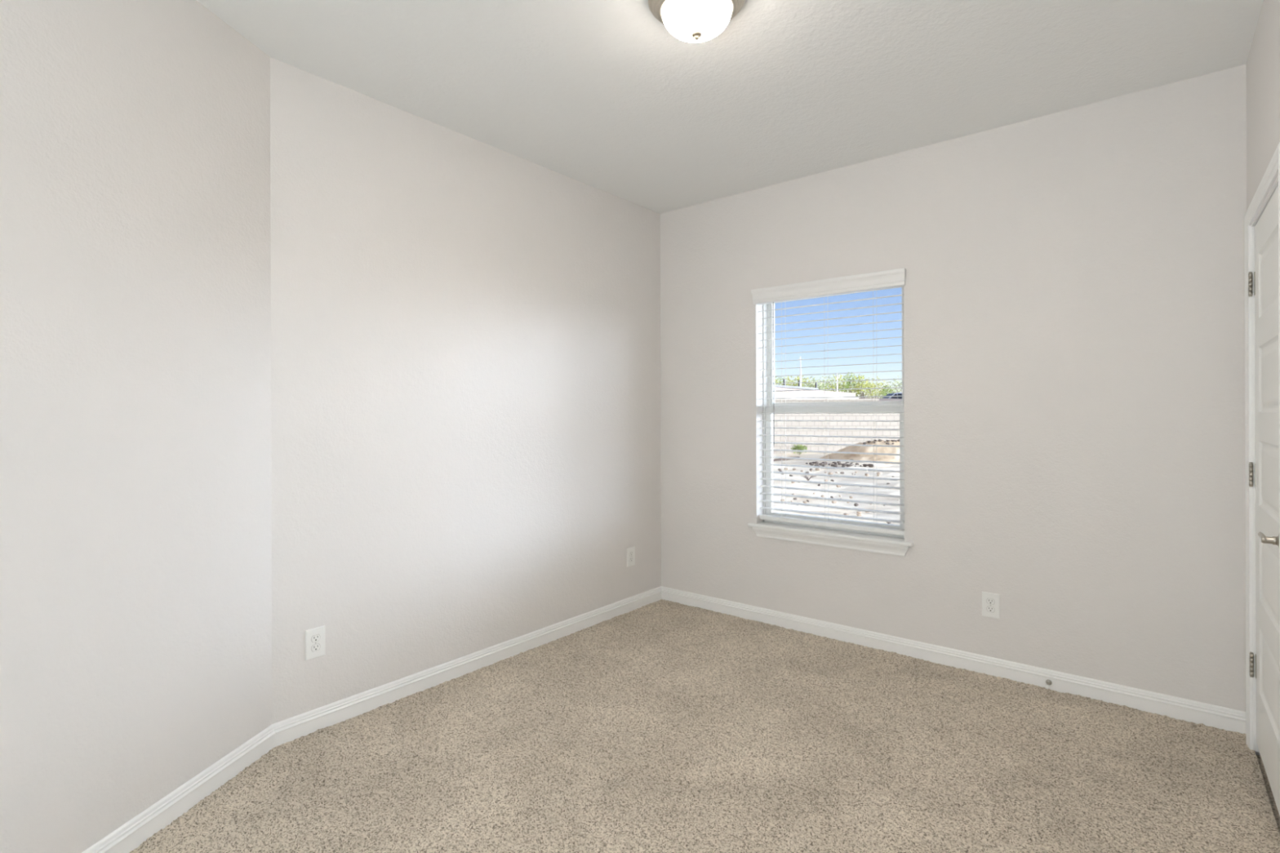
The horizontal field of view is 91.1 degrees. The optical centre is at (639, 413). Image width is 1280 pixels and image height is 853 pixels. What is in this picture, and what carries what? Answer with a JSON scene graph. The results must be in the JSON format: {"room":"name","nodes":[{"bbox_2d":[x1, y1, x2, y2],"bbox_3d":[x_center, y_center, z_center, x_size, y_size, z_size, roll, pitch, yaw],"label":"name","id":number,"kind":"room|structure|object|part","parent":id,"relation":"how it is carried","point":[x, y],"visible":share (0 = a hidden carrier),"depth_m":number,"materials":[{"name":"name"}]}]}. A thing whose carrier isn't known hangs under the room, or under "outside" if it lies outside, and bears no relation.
{"room":"empty bedroom","nodes":[
{"label":"empty bedroom","id":0,"kind":"room"},
{"bbox_2d":[0,0,271,852],"bbox_3d":[-1.709,-0.036,1.261,0.115,2.763,2.520,0,0,8],"label":"wall","id":1,"kind":"structure","parent":0,"point":[135,481],"depth_m":1.91,"materials":[{"name":"white paint"}]},
{"bbox_2d":[82,724,275,852],"bbox_3d":[-1.625,1.283,1.350,0.017,0.092,2.320,0,0,8],"label":"baseboard","id":2,"kind":"structure","parent":1,"relation":"attached to","point":[129,837],"depth_m":2.08,"materials":[{"name":"white paint"}]},
{"bbox_2d":[270,57,661,724],"bbox_3d":[-0.684,-0.039,3.550,0.115,2.763,2.720,0,0,39],"label":"wall","id":3,"kind":"structure","parent":0,"point":[466,445],"depth_m":3.09,"materials":[{"name":"white paint"}]},
{"bbox_2d":[305,625,324,660],"bbox_3d":[-1.355,0.960,2.625,0.008,0.123,0.079,0,0,39],"label":"power outlet","id":4,"kind":"object","parent":3,"relation":"attached to","point":[314,637],"visible":1,"depth_m":2.62,"materials":[{"name":"white plastic"}]},
{"bbox_2d":[311,643,319,652],"bbox_3d":[-1.354,0.979,2.624,0.001,0.029,0.037,0,0,39],"label":"receptacle","id":5,"kind":"object","parent":4,"relation":"attached to","point":[315,647],"depth_m":2.62,"materials":[{"name":"grey plastic"}]},
{"bbox_2d":[311,634,319,642],"bbox_3d":[-1.354,0.940,2.624,0.001,0.029,0.037,0,0,39],"label":"receptacle","id":6,"kind":"object","parent":4,"relation":"attached to","point":[314,637],"depth_m":2.62,"materials":[{"name":"grey plastic"}]},
{"bbox_2d":[272,586,662,746],"bbox_3d":[-0.649,1.280,3.483,0.017,0.092,2.555,0,0,39],"label":"baseboard","id":7,"kind":"structure","parent":3,"relation":"attached to","point":[289,730],"depth_m":3.08,"materials":[{"name":"white paint"}]},
{"bbox_2d":[626,546,635,566],"bbox_3d":[-0.059,0.962,4.215,0.008,0.123,0.079,0,0,39],"label":"power outlet","id":8,"kind":"object","parent":3,"relation":"attached to","point":[630,551],"visible":1,"depth_m":4.21,"materials":[{"name":"white plastic"}]},
{"bbox_2d":[129,599,1279,852],"bbox_3d":[-0.115,1.320,1.761,3.021,0.013,4.550,0,0,39],"label":"floor","id":9,"kind":"structure","parent":0,"point":[662,726],"depth_m":2.34,"materials":[{"name":"carpet"}]},
{"bbox_2d":[196,0,1263,213],"bbox_3d":[-0.151,-1.522,0.874,5.100,0.200,6.440,0,0,39],"label":"ceiling","id":10,"kind":"structure","parent":0,"point":[601,95],"depth_m":2.58,"materials":[{"name":"white paint"}]},
{"bbox_2d":[648,0,745,42],"bbox_3d":[0.194,-1.351,2.148,0.333,0.146,0.333,0,0,39],"label":"ceiling light","id":11,"kind":"object","parent":10,"relation":"attached to","point":[687,20],"visible":1,"depth_m":2.11,"materials":[{"name":"white glass"}]},
{"bbox_2d":[660,64,1246,711],"bbox_3d":[1.857,-0.047,3.160,4.317,2.763,0.115,0,0,39],"label":"wall","id":12,"kind":"structure","parent":0,"point":[1074,287],"depth_m":3.06,"materials":[{"name":"white paint"}]},
{"bbox_2d":[747,287,913,556],"bbox_3d":[1.138,-0.004,3.769,1.000,1.567,0.219,0,0,39],"label":"window","id":13,"kind":"structure","parent":12,"relation":"in","point":[874,542],"depth_m":3.79,"materials":[{"name":"white plastic"}]},
{"bbox_2d":[751,267,905,536],"bbox_3d":[1.103,-0.055,3.727,0.935,1.461,0.114,0,0,39],"label":"window blind","id":14,"kind":"object","parent":13,"relation":"attached to","point":[891,278],"visible":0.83,"depth_m":3.70,"materials":[{"name":"white plastic"}]},
{"bbox_3d":[0.899,-0.035,3.931,0.002,1.395,0.055,0,0,39],"label":"ladder cord","id":15,"kind":"part","parent":14,"relation":"part of","materials":[{"name":"white fabric"}]},
{"bbox_3d":[1.114,-0.036,3.756,0.002,1.395,0.055,0,0,39],"label":"ladder cord","id":16,"kind":"part","parent":14,"relation":"part of","materials":[{"name":"white fabric"}]},
{"bbox_3d":[1.125,0.662,3.751,0.885,0.026,0.051,0,0,39],"label":"rail","id":17,"kind":"part","parent":14,"relation":"part of","materials":[{"name":"white plastic"}]},
{"bbox_3d":[1.337,-0.036,3.574,0.002,1.395,0.055,0,0,39],"label":"ladder cord","id":18,"kind":"part","parent":14,"relation":"part of","materials":[{"name":"white fabric"}]},
{"bbox_3d":[1.113,0.709,3.736,1.000,0.020,0.132,0,0,39],"label":"sill","id":19,"kind":"part","parent":13,"relation":"part of","materials":[{"name":"white paint"}]},
{"bbox_3d":[1.161,0.320,3.798,0.879,0.721,0.030,0,0,39],"label":"sash","id":20,"kind":"part","parent":13,"relation":"part of","materials":[{"name":"white plastic"}]},
{"bbox_3d":[1.183,-0.394,3.826,0.879,0.738,0.018,0,0,39],"label":"sash","id":21,"kind":"part","parent":13,"relation":"part of","materials":[{"name":"clear glass"}]},
{"bbox_2d":[661,586,1245,733],"bbox_3d":[1.316,1.274,3.519,3.017,0.092,0.017,0,0,39],"label":"baseboard","id":22,"kind":"structure","parent":12,"relation":"attached to","point":[1176,708],"depth_m":3.15,"materials":[{"name":"white paint"}]},
{"bbox_2d":[1044,680,1052,688],"bbox_3d":[1.926,1.282,2.966,0.025,0.025,0.074,0,0,39],"label":"door stop","id":23,"kind":"object","parent":22,"relation":"attached to","point":[1048,682],"visible":1,"depth_m":2.98,"materials":[{"name":"silver metal"}]},
{"bbox_2d":[982,591,999,618],"bbox_3d":[1.764,0.966,3.159,0.079,0.123,0.008,0,0,39],"label":"power outlet","id":24,"kind":"object","parent":12,"relation":"attached to","point":[990,602],"visible":1,"depth_m":3.16,"materials":[{"name":"white plastic"}]},
{"bbox_2d":[986,598,994,604],"bbox_3d":[1.763,0.946,3.158,0.037,0.029,0.001,0,0,39],"label":"receptacle","id":25,"kind":"object","parent":24,"relation":"attached to","point":[988,601],"depth_m":3.16,"materials":[{"name":"grey plastic"}]},
{"bbox_2d":[986,605,995,613],"bbox_3d":[1.763,0.985,3.158,0.037,0.029,0.001,0,0,39],"label":"receptacle","id":26,"kind":"object","parent":24,"relation":"attached to","point":[989,609],"depth_m":3.16,"materials":[{"name":"grey plastic"}]},
{"bbox_2d":[1245,0,1279,755],"bbox_3d":[1.094,-0.045,0.773,0.115,2.763,4.550,0,0,39],"label":"wall","id":27,"kind":"structure","parent":0,"point":[1263,63],"depth_m":2.19,"materials":[{"name":"white paint"}]},
{"bbox_2d":[1244,142,1279,750],"bbox_3d":[2.139,0.263,2.157,0.016,2.102,0.873,0,0,39],"label":"door frame","id":28,"kind":"structure","parent":27,"relation":"attached to","point":[1273,170],"depth_m":2.45,"materials":[{"name":"white paint"}]},
{"bbox_2d":[1248,174,1279,815],"bbox_3d":[2.173,0.285,2.129,0.157,2.056,0.785,0,0,39],"label":"door","id":29,"kind":"structure","parent":27,"relation":"in","point":[1263,279],"depth_m":2.22,"materials":[{"name":"white paint"}]},
{"bbox_3d":[1.959,0.389,1.951,0.050,0.064,0.137,0,0,39],"label":"lever handle","id":30,"kind":"part","parent":29,"relation":"part of","materials":[{"name":"silver metal"}]},
{"bbox_2d":[1256,755,1279,833],"bbox_3d":[-0.217,1.456,0.781,5.100,0.230,6.200,0,0,39],"label":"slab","id":31,"kind":"object","parent":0,"point":[1266,782],"depth_m":2.21,"materials":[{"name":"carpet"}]},
{"label":"outside","id":32,"kind":"structure","parent":0,"visible":0},
{"bbox_3d":[9.999,0.264,70.100,140.000,0.850,89.800,0,0,0],"label":"ground","id":33,"kind":"structure","parent":32,"visible":0},
{"bbox_2d":[774,376,790,385],"bbox_3d":[17.055,-2.337,77.982,3.326,4.565,3.171,0,0,39],"label":"tree","id":34,"kind":"object","parent":33,"relation":"on","point":[780,381],"visible":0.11,"depth_m":77.99,"materials":[{"name":"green plant"}]},
{"bbox_2d":[782,376,795,386],"bbox_3d":[17.086,-2.233,71.934,2.925,4.356,2.838,0,0,39],"label":"tree","id":35,"kind":"object","parent":33,"relation":"on","point":[790,376],"visible":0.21,"depth_m":71.80,"materials":[{"name":"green plant"}]},
{"bbox_2d":[798,355,801,386],"bbox_3d":[13.291,-2.446,51.999,0.400,4.550,0.195,0,0,39],"label":"utility pole","id":36,"kind":"object","parent":33,"relation":"on","point":[800,356],"visible":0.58,"depth_m":51.96,"materials":[{"name":"white"}]},
{"bbox_2d":[787,375,814,389],"bbox_3d":[16.932,-2.079,65.959,3.274,4.042,3.004,0,0,39],"label":"tree","id":37,"kind":"object","parent":33,"relation":"on","point":[797,380],"visible":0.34,"depth_m":65.73,"materials":[{"name":"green plant"}]},
{"bbox_2d":[801,376,825,391],"bbox_3d":[16.634,-1.810,60.016,2.355,3.498,2.180,0,0,28],"label":"tree","id":38,"kind":"object","parent":33,"relation":"on","point":[811,385],"visible":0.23,"depth_m":59.63,"materials":[{"name":"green plant"}]},
{"bbox_2d":[774,386,858,399],"bbox_3d":[9.291,-0.469,36.585,0.564,1.920,20.673,0,0,36],"label":"wall","id":39,"kind":"structure","parent":33,"relation":"on","point":[811,393],"depth_m":37.49,"materials":[{"name":"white concrete"}]},
{"bbox_2d":[774,378,818,389],"bbox_3d":[7.044,-1.662,33.499,0.082,0.480,12.621,0,0,38],"label":"guard rail","id":40,"kind":"object","parent":39,"relation":"on","point":[784,380],"visible":0.43,"depth_m":35.88,"materials":[{"name":"grey metal"}]},
{"bbox_3d":[7.045,-1.482,33.499,0.080,0.120,12.621,0,0,38],"label":"rail","id":41,"kind":"part","parent":40,"relation":"part of","materials":[{"name":"grey metal"}]},
{"bbox_2d":[813,376,836,391],"bbox_3d":[23.037,-2.365,77.947,3.545,4.585,3.378,0,0,39],"label":"tree","id":42,"kind":"object","parent":33,"relation":"on","point":[822,376],"visible":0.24,"depth_m":77.69,"materials":[{"name":"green plant"}]},
{"bbox_2d":[823,373,851,392],"bbox_3d":[22.774,-2.289,72.032,3.351,4.432,3.424,0,0,39],"label":"tree","id":43,"kind":"object","parent":33,"relation":"on","point":[833,387],"visible":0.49,"depth_m":72.16,"materials":[{"name":"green plant"}]},
{"bbox_2d":[838,373,861,396],"bbox_3d":[22.068,-2.208,65.944,2.738,4.272,2.637,0,0,39],"label":"tree","id":44,"kind":"object","parent":33,"relation":"on","point":[848,383],"visible":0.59,"depth_m":65.89,"materials":[{"name":"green plant"}]},
{"bbox_2d":[848,373,876,398],"bbox_3d":[21.285,-1.902,59.972,2.740,3.656,2.694,0,0,39],"label":"tree","id":45,"kind":"object","parent":33,"relation":"on","point":[862,386],"visible":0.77,"depth_m":59.71,"materials":[{"name":"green plant"}]},
{"bbox_2d":[862,376,888,398],"bbox_3d":[29.125,-2.353,77.964,3.477,4.520,3.266,0,0,39],"label":"tree","id":46,"kind":"object","parent":33,"relation":"on","point":[877,389],"visible":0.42,"depth_m":77.77,"materials":[{"name":"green plant"}]},
{"bbox_2d":[858,397,902,400],"bbox_3d":[30.997,-0.712,48.200,36.000,1.070,4.400,0,0,0],"label":"berm","id":47,"kind":"structure","parent":33,"relation":"on","point":[880,399],"depth_m":47.82,"materials":[{"name":"soil"}]},
{"bbox_2d":[875,385,898,398],"bbox_3d":[28.447,-1.690,72.126,2.629,3.181,2.898,0,0,11],"label":"tree","id":48,"kind":"object","parent":33,"relation":"on","point":[882,389],"visible":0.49,"depth_m":71.91,"materials":[{"name":"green plant"}]},
{"bbox_2d":[882,391,902,399],"bbox_3d":[24.470,-1.106,59.999,4.650,1.800,1.940,0,0,0],"label":"suv","id":49,"kind":"object","parent":33,"relation":"on","point":[893,393],"visible":0.05,"depth_m":59.19,"materials":[{"name":"silver metal"}]},
{"bbox_2d":[885,376,902,393],"bbox_3d":[27.287,-2.042,65.934,2.729,3.900,2.478,0,0,-27],"label":"tree","id":50,"kind":"object","parent":33,"relation":"on","point":[899,384],"visible":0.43,"depth_m":65.90,"materials":[{"name":"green plant"}]},
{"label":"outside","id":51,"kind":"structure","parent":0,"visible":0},
{"bbox_2d":[773,452,899,524],"bbox_3d":[6.719,1.549,18.866,40.000,0.168,30.000,0,0,39],"label":"ground","id":52,"kind":"structure","parent":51,"point":[807,455],"depth_m":13.39,"materials":[{"name":"white gravel"}]},
{"bbox_2d":[773,457,799,461],"bbox_3d":[4.430,1.467,19.887,1.249,0.168,0.140,0,0,-6],"label":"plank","id":53,"kind":"object","parent":52,"relation":"on","point":[775,460],"visible":0.33,"depth_m":19.83,"materials":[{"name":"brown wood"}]},
{"bbox_2d":[791,444,808,454],"bbox_3d":[5.927,1.395,23.286,0.637,0.516,0.598,0,0,39],"label":"shrub","id":54,"kind":"object","parent":52,"relation":"on","point":[798,447],"visible":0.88,"depth_m":23.23,"materials":[{"name":"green plant"}]},
{"bbox_2d":[801,475,816,480],"bbox_3d":[3.846,1.475,14.415,0.390,0.140,0.168,0,0,39],"label":"twig","id":55,"kind":"object","parent":52,"relation":"on","point":[806,477],"visible":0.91,"depth_m":14.39,"materials":[{"name":"brown wood"}]},
{"bbox_2d":[773,398,899,453],"bbox_3d":[7.502,0.762,25.000,33.000,2.670,0.382,0,0,0],"label":"wall","id":56,"kind":"structure","parent":52,"relation":"on","point":[893,433],"depth_m":24.85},
{"bbox_2d":[819,440,899,464],"bbox_3d":[8.603,1.245,20.600,6.800,0.738,4.200,0,0,0],"label":"dirt mound","id":57,"kind":"object","parent":52,"relation":"on","point":[851,448],"visible":0.19,"depth_m":19.84,"materials":[{"name":"beige soil"}]}
]}

